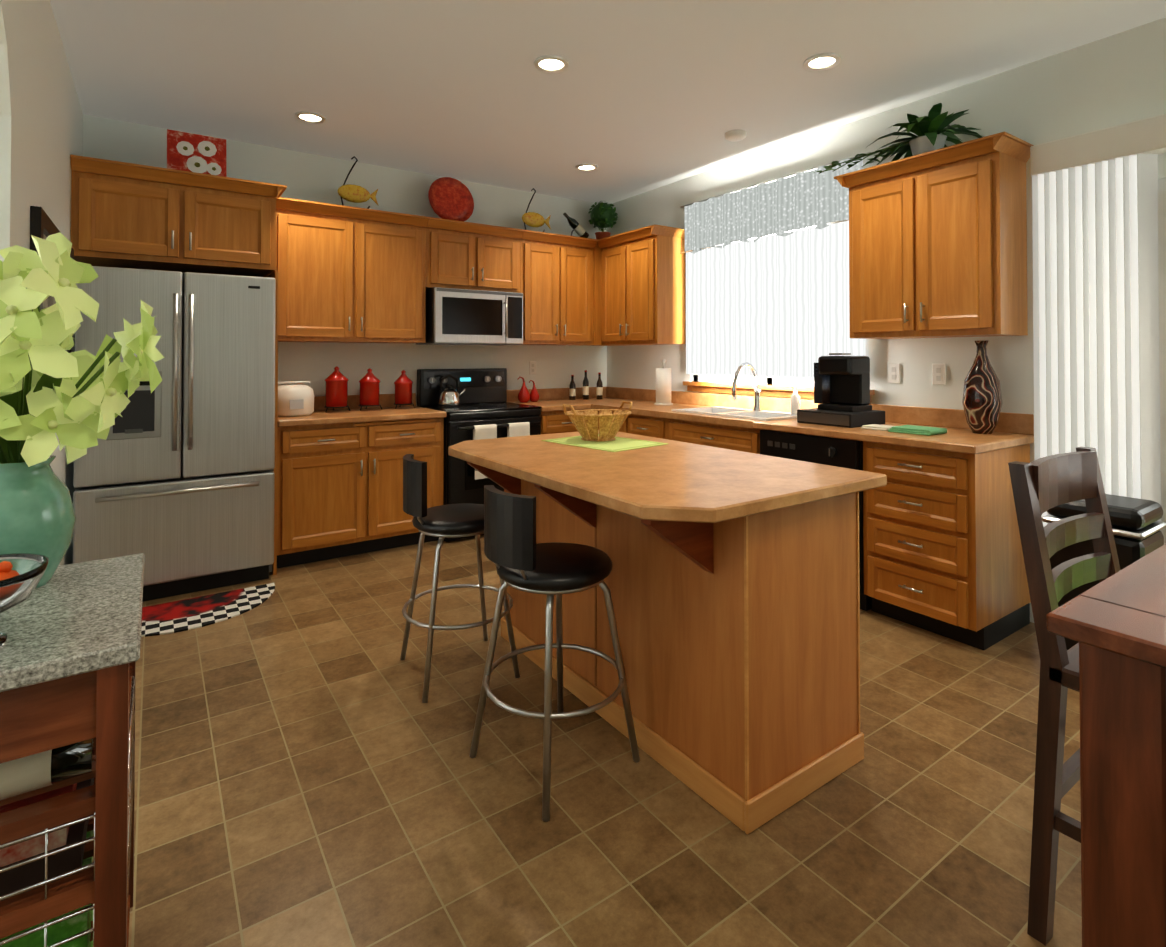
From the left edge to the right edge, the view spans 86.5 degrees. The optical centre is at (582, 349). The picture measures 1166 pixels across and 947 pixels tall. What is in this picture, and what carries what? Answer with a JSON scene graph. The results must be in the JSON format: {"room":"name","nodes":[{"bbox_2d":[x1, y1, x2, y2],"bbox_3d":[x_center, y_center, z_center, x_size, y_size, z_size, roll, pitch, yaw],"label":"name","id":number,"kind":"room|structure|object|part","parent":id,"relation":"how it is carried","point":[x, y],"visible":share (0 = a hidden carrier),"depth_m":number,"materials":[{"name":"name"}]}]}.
{"room":"kitchen","nodes":[
{"label":"kitchen","id":0,"kind":"room"},
{"bbox_2d":[0,0,82,565],"bbox_3d":[-0.957,-0.068,0.688,0.070,2.740,7.200,0,-1,-35],"label":"wall","id":1,"kind":"structure","parent":0,"point":[41,127],"depth_m":2.25,"materials":[{"name":"white paint"}]},
{"bbox_2d":[30,206,73,352],"bbox_3d":[-2.214,-0.169,2.598,0.029,0.650,1.070,0,-1,-35],"label":"picture frame","id":2,"kind":"object","parent":1,"relation":"attached to","point":[42,225],"visible":0.15,"depth_m":2.19,"materials":[{"name":"black"}]},
{"bbox_2d":[83,114,606,405],"bbox_3d":[-2.478,-0.026,4.085,6.730,2.740,0.120,0,-1,-35],"label":"wall","id":3,"kind":"structure","parent":0,"point":[309,177],"depth_m":4.68,"materials":[{"name":"white paint"}]},
{"bbox_2d":[70,155,286,276],"bbox_3d":[-2.367,-0.726,3.682,0.999,0.500,0.679,0,-1,-35],"label":"upper cabinet","id":4,"kind":"object","parent":3,"relation":"attached to","point":[130,215],"visible":0.98,"depth_m":3.41,"materials":[{"name":"brown wood"}]},
{"bbox_2d":[167,129,225,176],"bbox_3d":[-2.310,-1.130,3.705,0.300,0.300,0.120,0,-1,-35],"label":"canvas","id":5,"kind":"object","parent":4,"relation":"on","point":[195,153],"visible":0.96,"depth_m":3.67,"materials":[{"name":"red fabric"}]},
{"bbox_2d":[276,197,428,342],"bbox_3d":[-1.644,-0.510,4.367,1.022,0.915,0.369,0,-1,-35],"label":"upper cabinet","id":6,"kind":"object","parent":3,"relation":"attached to","point":[348,274],"visible":1,"depth_m":4.23,"materials":[{"name":"brown wood"}]},
{"bbox_2d":[337,156,377,208],"bbox_3d":[-1.606,-1.172,4.424,0.284,0.410,0.135,0,-1,-35],"label":"fish ornament","id":7,"kind":"object","parent":6,"relation":"on","point":[353,193],"visible":0.73,"depth_m":4.39,"materials":[{"name":"yellow metal"}]},
{"bbox_2d":[426,217,523,292],"bbox_3d":[-0.898,-0.708,4.886,0.788,0.505,0.369,0,-1,-35],"label":"upper cabinet","id":8,"kind":"object","parent":3,"relation":"attached to","point":[468,255],"visible":0.96,"depth_m":4.75,"materials":[{"name":"brown wood"}]},
{"bbox_2d":[428,177,473,221],"bbox_3d":[-1.033,-1.154,4.831,0.376,0.384,0.200,0,-1,-35],"label":"plate","id":9,"kind":"object","parent":8,"relation":"on","point":[450,198],"visible":0.9,"depth_m":4.83,"materials":[{"name":"red ceramic"}]},
{"bbox_2d":[416,287,522,345],"bbox_3d":[-0.872,-0.245,4.843,0.732,0.413,0.445,0,-1,-35],"label":"microwave","id":10,"kind":"object","parent":8,"relation":"attached to","point":[454,316],"visible":1,"depth_m":4.66,"materials":[{"name":"silver metal"}]},
{"bbox_2d":[529,361,535,373],"bbox_3d":[-0.439,0.161,5.415,0.070,0.114,0.007,0,-1,-35],"label":"electrical outlet","id":11,"kind":"object","parent":3,"relation":"attached to","point":[532,367],"visible":1,"depth_m":5.41,"materials":[{"name":"white plastic"}]},
{"bbox_2d":[520,230,597,345],"bbox_3d":[-0.274,-0.498,5.315,0.727,0.915,0.369,0,-1,-35],"label":"upper cabinet","id":12,"kind":"object","parent":3,"relation":"attached to","point":[556,280],"visible":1,"depth_m":5.19,"materials":[{"name":"brown wood"}]},
{"bbox_2d":[522,188,550,231],"bbox_3d":[-0.397,-1.162,5.259,0.284,0.410,0.135,0,-1,-35],"label":"fish ornament","id":13,"kind":"object","parent":12,"relation":"on","point":[532,219],"visible":0.75,"depth_m":5.23,"materials":[{"name":"yellow metal"}]},
{"bbox_2d":[563,212,588,237],"bbox_3d":[-0.063,-1.079,5.501,0.267,0.250,0.110,0,-1,-35],"label":"wine bottle","id":14,"kind":"object","parent":12,"relation":"on","point":[577,228],"visible":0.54,"depth_m":5.48,"materials":[{"name":"black glass"}]},
{"bbox_2d":[576,243,624,345],"bbox_3d":[0.164,-0.494,5.647,0.368,0.915,0.319,0,-1,-35],"label":"upper cabinet","id":15,"kind":"object","parent":3,"relation":"attached to","point":[596,295],"visible":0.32,"depth_m":5.43,"materials":[{"name":"brown wood"}]},
{"bbox_2d":[588,201,617,238],"bbox_3d":[0.186,-1.157,5.659,0.271,0.410,0.276,0,-1,-35],"label":"topiary","id":16,"kind":"object","parent":15,"relation":"on","point":[602,215],"visible":0.98,"depth_m":5.59,"materials":[{"name":"green plant"}]},
{"bbox_2d":[92,535,1081,946],"bbox_3d":[0.631,1.365,1.768,9.230,0.100,7.440,0,-1,-35],"label":"floor","id":17,"kind":"structure","parent":0,"point":[310,771],"depth_m":1.79,"materials":[{"name":"tile"}]},
{"bbox_2d":[0,553,144,946],"bbox_3d":[-1.119,0.886,1.026,0.630,0.839,0.550,0,-1,-35],"label":"kitchen cart","id":18,"kind":"object","parent":17,"relation":"on","point":[70,652],"visible":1,"depth_m":0.97,"materials":[{"name":"stone"}]},
{"bbox_2d":[0,553,48,646],"bbox_3d":[-0.956,0.406,0.963,0.190,0.118,0.190,0,-1,-35],"label":"glass bowl","id":19,"kind":"object","parent":18,"relation":"on","point":[30,568],"visible":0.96,"depth_m":0.98,"materials":[{"name":"white"}]},
{"bbox_2d":[0,561,19,579],"bbox_3d":[-0.956,0.370,0.963,0.132,0.065,0.129,0,-1,-35],"label":"fruit","id":20,"kind":"object","parent":19,"relation":"in","point":[6,572],"visible":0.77,"depth_m":0.99,"materials":[{"name":"orange food"}]},
{"bbox_2d":[0,455,75,588],"bbox_3d":[-1.120,0.343,1.227,0.180,0.250,0.180,0,-1,-35],"label":"vase","id":21,"kind":"object","parent":18,"relation":"on","point":[37,514],"visible":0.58,"depth_m":1.19,"materials":[{"name":"teal ceramic"}]},
{"bbox_2d":[0,232,164,466],"bbox_3d":[-1.129,-0.013,1.257,0.460,0.492,0.509,0,-1,-35],"label":"orchid flowers","id":22,"kind":"object","parent":21,"relation":"in","point":[77,402],"visible":1,"depth_m":1.19,"materials":[{"name":"green plant"}]},
{"bbox_2d":[0,830,92,946],"bbox_3d":[-1.061,0.912,0.950,0.490,0.124,0.270,0,-1,-35],"label":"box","id":23,"kind":"object","parent":18,"relation":"on","point":[62,930],"visible":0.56,"depth_m":0.96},
{"bbox_2d":[0,760,93,900],"bbox_3d":[-1.063,0.795,0.963,0.460,0.080,0.250,0,-1,-35],"label":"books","id":24,"kind":"object","parent":23,"relation":"on","point":[20,877],"visible":0.4,"depth_m":0.97,"materials":[{"name":"brown paper"}]},
{"bbox_2d":[0,738,93,799],"bbox_3d":[-0.950,0.667,0.951,0.310,0.073,0.071,0,-1,-35],"label":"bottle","id":25,"kind":"object","parent":18,"relation":"on","point":[38,771],"visible":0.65,"depth_m":0.98,"materials":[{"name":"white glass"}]},
{"bbox_2d":[89,910,92,946],"bbox_3d":[-1.079,1.118,0.966,0.480,0.164,0.300,0,-1,-35],"label":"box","id":26,"kind":"object","parent":18,"relation":"on","point":[91,943],"depth_m":1.18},
{"bbox_2d":[73,266,277,600],"bbox_3d":[-2.337,0.432,3.618,0.934,1.812,0.794,0,-1,-35],"label":"refrigerator","id":27,"kind":"object","parent":17,"relation":"on","point":[173,477],"depth_m":3.35,"materials":[{"name":"grey metal"}]},
{"bbox_3d":[-2.008,0.437,3.947,0.018,1.812,0.627,0,-1,-35],"label":"fridge panel","id":28,"kind":"part","parent":27,"relation":"part of","materials":[{"name":"grey metal"}]},
{"bbox_2d":[141,583,274,636],"bbox_3d":[-1.992,1.328,3.110,0.860,0.008,0.430,0,-1,-35],"label":"area rug","id":29,"kind":"object","parent":17,"relation":"on","point":[180,615],"visible":0.65,"depth_m":3.14,"materials":[{"name":"fabric"}]},
{"bbox_2d":[277,418,443,567],"bbox_3d":[-1.561,0.909,4.247,1.060,0.875,0.634,0,-1,-35],"label":"base cabinet","id":30,"kind":"object","parent":17,"relation":"on","point":[339,490],"visible":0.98,"depth_m":3.96,"materials":[{"name":"brown wood"}]},
{"bbox_2d":[278,393,446,426],"bbox_3d":[-1.560,0.401,4.251,1.060,0.139,0.637,0,-1,-35],"label":"countertop","id":31,"kind":"structure","parent":30,"relation":"on","point":[388,411],"depth_m":4.21,"materials":[{"name":"laminate"}]},
{"bbox_2d":[278,381,313,416],"bbox_3d":[-1.881,0.318,4.017,0.256,0.221,0.261,0,-1,-35],"label":"toaster","id":32,"kind":"object","parent":31,"relation":"on","point":[295,400],"visible":0.83,"depth_m":3.92,"materials":[{"name":"white plastic"}]},
{"bbox_2d":[324,366,350,411],"bbox_3d":[-1.714,0.272,4.303,0.166,0.313,0.176,0,-1,-35],"label":"canister","id":33,"kind":"object","parent":31,"relation":"on","point":[336,388],"visible":1,"depth_m":4.24,"materials":[{"name":"red metal"}]},
{"bbox_2d":[358,368,381,410],"bbox_3d":[-1.529,0.281,4.431,0.158,0.298,0.166,0,-1,-35],"label":"canister","id":34,"kind":"object","parent":31,"relation":"on","point":[369,381],"visible":1,"depth_m":4.37,"materials":[{"name":"red metal"}]},
{"bbox_2d":[394,370,414,408],"bbox_3d":[-1.327,0.290,4.570,0.149,0.283,0.156,0,-1,-35],"label":"canister","id":35,"kind":"object","parent":31,"relation":"on","point":[403,382],"visible":1,"depth_m":4.51,"materials":[{"name":"red metal"}]},
{"bbox_2d":[400,454,519,702],"bbox_3d":[-0.519,0.884,2.584,0.454,0.887,0.455,0,-1,-29],"label":"bar stool","id":36,"kind":"object","parent":17,"relation":"on","point":[441,522],"visible":0.85,"depth_m":2.45,"materials":[{"name":"black leather"}]},
{"bbox_2d":[417,368,541,540],"bbox_3d":[-0.784,0.752,4.731,0.754,1.200,0.705,0,-1,-35],"label":"range","id":37,"kind":"object","parent":17,"relation":"on","point":[483,398],"visible":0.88,"depth_m":4.58,"materials":[{"name":"black metal"}]},
{"bbox_2d":[437,374,465,406],"bbox_3d":[-1.010,0.312,4.780,0.228,0.244,0.180,0,-1,-35],"label":"kettle","id":38,"kind":"object","parent":37,"relation":"on","point":[448,396],"visible":1,"depth_m":4.71,"materials":[{"name":"silver metal"}]},
{"bbox_2d":[473,424,496,479],"bbox_3d":[-0.693,0.721,4.379,0.170,0.375,0.034,0,-1,-35],"label":"towel","id":39,"kind":"object","parent":37,"relation":"hanging from","point":[489,431],"visible":0.44,"depth_m":4.36,"materials":[{"name":"beige fabric"}]},
{"bbox_2d":[507,422,529,436],"bbox_3d":[-0.471,0.722,4.532,0.170,0.375,0.034,0,-1,-35],"label":"towel","id":40,"kind":"object","parent":37,"relation":"hanging from","point":[518,429],"visible":0.38,"depth_m":4.52,"materials":[{"name":"beige fabric"}]},
{"bbox_2d":[469,485,639,821],"bbox_3d":[-0.093,0.877,2.003,0.454,0.887,0.454,1,-1,-43],"label":"bar stool","id":41,"kind":"object","parent":17,"relation":"on","point":[518,556],"visible":1,"depth_m":1.87,"materials":[{"name":"black leather"}]},
{"bbox_2d":[540,409,588,433],"bbox_3d":[-0.297,0.920,5.120,0.485,0.875,0.634,0,-1,-35],"label":"base cabinet","id":42,"kind":"object","parent":17,"relation":"on","point":[552,422],"visible":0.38,"depth_m":4.85,"materials":[{"name":"brown wood"}]},
{"bbox_2d":[598,412,667,438],"bbox_3d":[0.560,0.916,4.822,0.634,0.875,0.875,0,-1,-35],"label":"base cabinet","id":43,"kind":"object","parent":17,"relation":"on","point":[650,426],"visible":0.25,"depth_m":4.49,"materials":[{"name":"brown wood"}]},
{"bbox_2d":[507,387,590,411],"bbox_3d":[-0.311,0.412,5.115,0.450,0.139,0.637,0,-1,-35],"label":"countertop","id":44,"kind":"structure","parent":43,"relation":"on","point":[552,399],"depth_m":5.29,"materials":[{"name":"laminate"}]},
{"bbox_2d":[518,376,529,402],"bbox_3d":[-0.497,0.332,5.171,0.114,0.220,0.104,0,-1,-35],"label":"figurine","id":45,"kind":"object","parent":44,"relation":"on","point":[523,395],"visible":1,"depth_m":5.14,"materials":[{"name":"red ceramic"}]},
{"bbox_2d":[529,380,538,401],"bbox_3d":[-0.417,0.350,5.250,0.097,0.187,0.088,0,-1,-35],"label":"figurine","id":46,"kind":"object","parent":44,"relation":"on","point":[534,395],"visible":0.96,"depth_m":5.22,"materials":[{"name":"red ceramic"}]},
{"bbox_2d":[589,387,1033,453],"bbox_3d":[0.947,0.401,4.258,0.645,0.139,3.477,0,-1,-35],"label":"countertop","id":47,"kind":"structure","parent":43,"relation":"on","point":[1009,431],"depth_m":3.45,"materials":[{"name":"laminate"}]},
{"bbox_2d":[569,375,575,399],"bbox_3d":[-0.093,0.337,5.511,0.057,0.220,0.057,0,-1,-35],"label":"wine bottle","id":48,"kind":"object","parent":47,"relation":"on","point":[572,390],"visible":1,"depth_m":5.49,"materials":[{"name":"brown glass"}]},
{"bbox_2d":[583,370,588,398],"bbox_3d":[0.025,0.317,5.569,0.057,0.260,0.057,0,-1,-35],"label":"wine bottle","id":49,"kind":"object","parent":47,"relation":"on","point":[585,388],"visible":1,"depth_m":5.55,"materials":[{"name":"black glass"}]},
{"bbox_2d":[596,372,602,398],"bbox_3d":[0.149,0.328,5.582,0.057,0.240,0.057,0,-1,-35],"label":"wine bottle","id":50,"kind":"object","parent":47,"relation":"on","point":[599,389],"visible":1,"depth_m":5.56,"materials":[{"name":"brown glass"}]},
{"bbox_2d":[654,359,672,404],"bbox_3d":[0.640,0.257,4.925,0.150,0.365,0.150,0,-1,-35],"label":"paper towel","id":51,"kind":"object","parent":47,"relation":"on","point":[663,385],"visible":1,"depth_m":4.87,"materials":[{"name":"white paper"}]},
{"bbox_2d":[672,362,796,420],"bbox_3d":[1.045,0.276,4.147,0.460,0.379,0.820,0,-1,-35],"label":"double sink","id":52,"kind":"object","parent":47,"relation":"in","point":[757,412],"visible":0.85,"depth_m":4.18,"materials":[{"name":"white ceramic"}]},
{"bbox_2d":[790,387,799,413],"bbox_3d":[1.365,0.327,3.990,0.070,0.177,0.058,0,-1,-35],"label":"soap dispenser","id":53,"kind":"object","parent":52,"relation":"on","point":[794,402],"visible":0.94,"depth_m":3.97,"materials":[{"name":"white plastic"}]},
{"bbox_2d":[797,353,884,427],"bbox_3d":[1.473,0.222,3.544,0.342,0.400,0.340,0,-1,-35],"label":"coffee maker","id":54,"kind":"object","parent":47,"relation":"on","point":[841,391],"visible":0.98,"depth_m":3.51,"materials":[{"name":"black plastic"}]},
{"bbox_2d":[861,424,892,430],"bbox_3d":[1.559,0.410,3.260,0.120,0.018,0.142,0,-1,-35],"label":"folded towel","id":55,"kind":"object","parent":47,"relation":"on","point":[879,427],"visible":0.83,"depth_m":3.23,"materials":[{"name":"beige fabric"}]},
{"bbox_2d":[888,425,946,435],"bbox_3d":[1.674,0.403,3.102,0.170,0.026,0.212,0,-1,-35],"label":"folded towel","id":56,"kind":"object","parent":47,"relation":"on","point":[918,430],"visible":0.98,"depth_m":3.05,"materials":[{"name":"green fabric"}]},
{"bbox_2d":[962,341,1001,433],"bbox_3d":[1.986,0.186,3.084,0.170,0.460,0.170,0,-1,-35],"label":"vase","id":57,"kind":"object","parent":47,"relation":"on","point":[982,401],"visible":1,"depth_m":3.03,"materials":[{"name":"brown ceramic"}]},
{"bbox_2d":[467,462,863,834],"bbox_3d":[0.168,0.885,2.372,0.788,0.875,1.456,0,-1,-35],"label":"kitchen island","id":58,"kind":"object","parent":17,"relation":"on","point":[739,640],"visible":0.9,"depth_m":1.88,"materials":[{"name":"brown wood"}]},
{"bbox_2d":[448,430,886,522],"bbox_3d":[0.168,0.427,2.366,0.925,0.038,1.530,0,-1,-35],"label":"island countertop","id":59,"kind":"structure","parent":58,"relation":"on","point":[676,481],"depth_m":1.98,"materials":[{"name":"laminate"}]},
{"bbox_2d":[541,434,667,451],"bbox_3d":[0.092,0.410,2.745,0.340,0.004,0.460,1,-1,-43],"label":"placemat","id":60,"kind":"object","parent":59,"relation":"on","point":[617,444],"visible":0.81,"depth_m":2.69,"materials":[{"name":"green fabric"}]},
{"bbox_2d":[562,401,632,441],"bbox_3d":[0.071,0.327,2.829,0.351,0.165,0.263,0,-1,-35],"label":"wicker basket","id":61,"kind":"object","parent":60,"relation":"on","point":[586,424],"visible":1,"depth_m":2.76,"materials":[{"name":"yellow wicker"}]},
{"bbox_2d":[668,418,761,453],"bbox_3d":[1.044,0.907,4.123,0.634,0.875,0.820,0,-1,-35],"label":"base cabinet","id":62,"kind":"object","parent":17,"relation":"on","point":[744,439],"visible":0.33,"depth_m":3.93,"materials":[{"name":"brown wood"}]},
{"bbox_2d":[760,429,871,610],"bbox_3d":[1.439,0.901,3.519,0.630,0.873,0.614,0,-1,-35],"label":"dishwasher","id":63,"kind":"object","parent":17,"relation":"on","point":[839,452],"visible":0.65,"depth_m":3.26,"materials":[{"name":"black"}]},
{"bbox_2d":[863,441,1030,649],"bbox_3d":[1.779,0.894,3.060,0.634,0.875,0.520,0,-1,-35],"label":"drawers","id":64,"kind":"object","parent":17,"relation":"on","point":[943,554],"visible":0.98,"depth_m":2.85,"materials":[{"name":"brown wood"}]},
{"bbox_2d":[1008,446,1120,945],"bbox_3d":[1.308,0.785,1.350,0.460,1.050,0.490,0,-1,-35],"label":"dining chair","id":65,"kind":"object","parent":17,"relation":"on","point":[1041,486],"visible":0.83,"depth_m":1.39,"materials":[{"name":"brown wood"}]},
{"bbox_2d":[1042,494,1165,649],"bbox_3d":[2.146,0.970,2.553,0.320,0.710,0.330,0,-1,-35],"label":"trash bin","id":66,"kind":"object","parent":17,"relation":"on","point":[1137,526],"visible":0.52,"depth_m":2.44,"materials":[{"name":"black plastic"}]},
{"bbox_2d":[1047,544,1165,946],"bbox_3d":[1.720,0.849,1.044,1.850,0.916,0.960,0,-1,-35],"label":"dining table","id":67,"kind":"object","parent":17,"relation":"on","point":[1114,625],"visible":1,"depth_m":0.87,"materials":[{"name":"brown wood"}]},
{"bbox_2d":[50,0,1165,203],"bbox_3d":[-0.397,-1.483,1.093,6.730,0.100,7.440,0,-1,-35],"label":"ceiling","id":68,"kind":"structure","parent":0,"point":[636,97],"depth_m":3.13,"materials":[{"name":"grey paint"}]},
{"bbox_2d":[295,111,325,123],"bbox_3d":[-1.639,-1.393,3.723,0.170,0.010,0.170,0,-1,-35],"label":"recessed light","id":69,"kind":"object","parent":68,"relation":"in","point":[309,117],"visible":1,"depth_m":3.72,"materials":[{"name":"white"}]},
{"bbox_2d":[534,55,568,72],"bbox_3d":[-0.156,-1.402,3.046,0.170,0.010,0.170,0,-1,-35],"label":"recessed light","id":70,"kind":"object","parent":68,"relation":"in","point":[551,64],"visible":1,"depth_m":3.04,"materials":[{"name":"white glass"}]},
{"bbox_2d":[576,164,597,171],"bbox_3d":[0.029,-1.381,4.705,0.170,0.010,0.170,0,-1,-35],"label":"recessed light","id":71,"kind":"object","parent":68,"relation":"in","point":[586,167],"visible":0.98,"depth_m":4.71,"materials":[{"name":"white glass"}]},
{"bbox_2d":[725,130,745,141],"bbox_3d":[0.986,-1.379,4.005,0.136,0.035,0.136,0,-1,-35],"label":"smoke detector","id":72,"kind":"object","parent":68,"relation":"attached to","point":[735,135],"visible":1,"depth_m":3.97,"materials":[{"name":"white plastic"}]},
{"bbox_2d":[804,53,840,70],"bbox_3d":[1.167,-1.402,3.024,0.170,0.010,0.170,0,-1,-35],"label":"recessed light","id":73,"kind":"object","parent":68,"relation":"in","point":[822,61],"visible":0.9,"depth_m":3.02,"materials":[{"name":"white"}]},
{"bbox_2d":[607,17,1165,622],"bbox_3d":[2.321,-0.040,2.954,0.120,2.740,7.200,0,-1,-35],"label":"wall","id":74,"kind":"structure","parent":0,"point":[1107,81],"depth_m":3.27,"materials":[{"name":"white paint"}]},
{"bbox_2d":[597,224,684,344],"bbox_3d":[0.480,-0.499,5.189,0.369,0.915,0.789,0,-1,-35],"label":"upper cabinet","id":75,"kind":"object","parent":74,"relation":"attached to","point":[643,286],"visible":0.98,"depth_m":4.99,"materials":[{"name":"brown wood"}]},
{"bbox_2d":[683,339,874,402],"bbox_3d":[1.313,-0.343,4.364,0.160,1.338,1.580,0,-1,-35],"label":"window","id":76,"kind":"structure","parent":74,"relation":"in","point":[773,386],"depth_m":4.40,"materials":[{"name":"white"}]},
{"bbox_2d":[680,152,870,377],"bbox_3d":[1.248,-0.487,4.312,0.044,1.348,1.605,0,-1,-35],"label":"window curtain","id":77,"kind":"object","parent":76,"relation":"hanging from","point":[767,278],"visible":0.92,"depth_m":4.26,"materials":[{"name":"white fabric"}]},
{"bbox_2d":[888,363,899,382],"bbox_3d":[1.802,0.138,3.590,0.007,0.114,0.070,0,-1,-35],"label":"electrical outlet","id":78,"kind":"object","parent":74,"relation":"attached to","point":[893,372],"visible":1,"depth_m":3.59,"materials":[{"name":"white plastic"}]},
{"bbox_2d":[834,132,1033,338],"bbox_3d":[1.816,-0.524,3.256,0.369,0.915,0.858,0,-1,-35],"label":"upper cabinet","id":79,"kind":"object","parent":74,"relation":"attached to","point":[937,243],"visible":0.98,"depth_m":3.08,"materials":[{"name":"brown wood"}]},
{"bbox_2d":[814,103,983,173],"bbox_3d":[1.696,-1.117,3.353,0.447,0.274,0.896,0,-1,-35],"label":"potted plant","id":80,"kind":"object","parent":79,"relation":"on","point":[929,129],"visible":0.88,"depth_m":3.21,"materials":[{"name":"green plant"}]},
{"bbox_2d":[932,364,945,384],"bbox_3d":[1.945,0.136,3.385,0.007,0.114,0.070,0,-1,-35],"label":"electrical outlet","id":81,"kind":"object","parent":74,"relation":"attached to","point":[938,374],"visible":1,"depth_m":3.38,"materials":[{"name":"white plastic"}]},
{"bbox_2d":[1030,114,1165,530],"bbox_3d":[2.750,0.160,2.135,0.096,2.280,2.030,0,-1,-35],"label":"vertical blinds","id":82,"kind":"object","parent":74,"relation":"attached to","point":[1096,363],"visible":0.65,"depth_m":2.74,"materials":[{"name":"white plastic"}]},
{"bbox_2d":[1158,178,1165,543],"bbox_3d":[2.815,0.291,2.191,0.130,2.060,1.890,0,-1,-35],"label":"door frame","id":83,"kind":"structure","parent":74,"relation":"attached to","point":[1162,256],"depth_m":2.61,"materials":[{"name":"white"}]}
]}

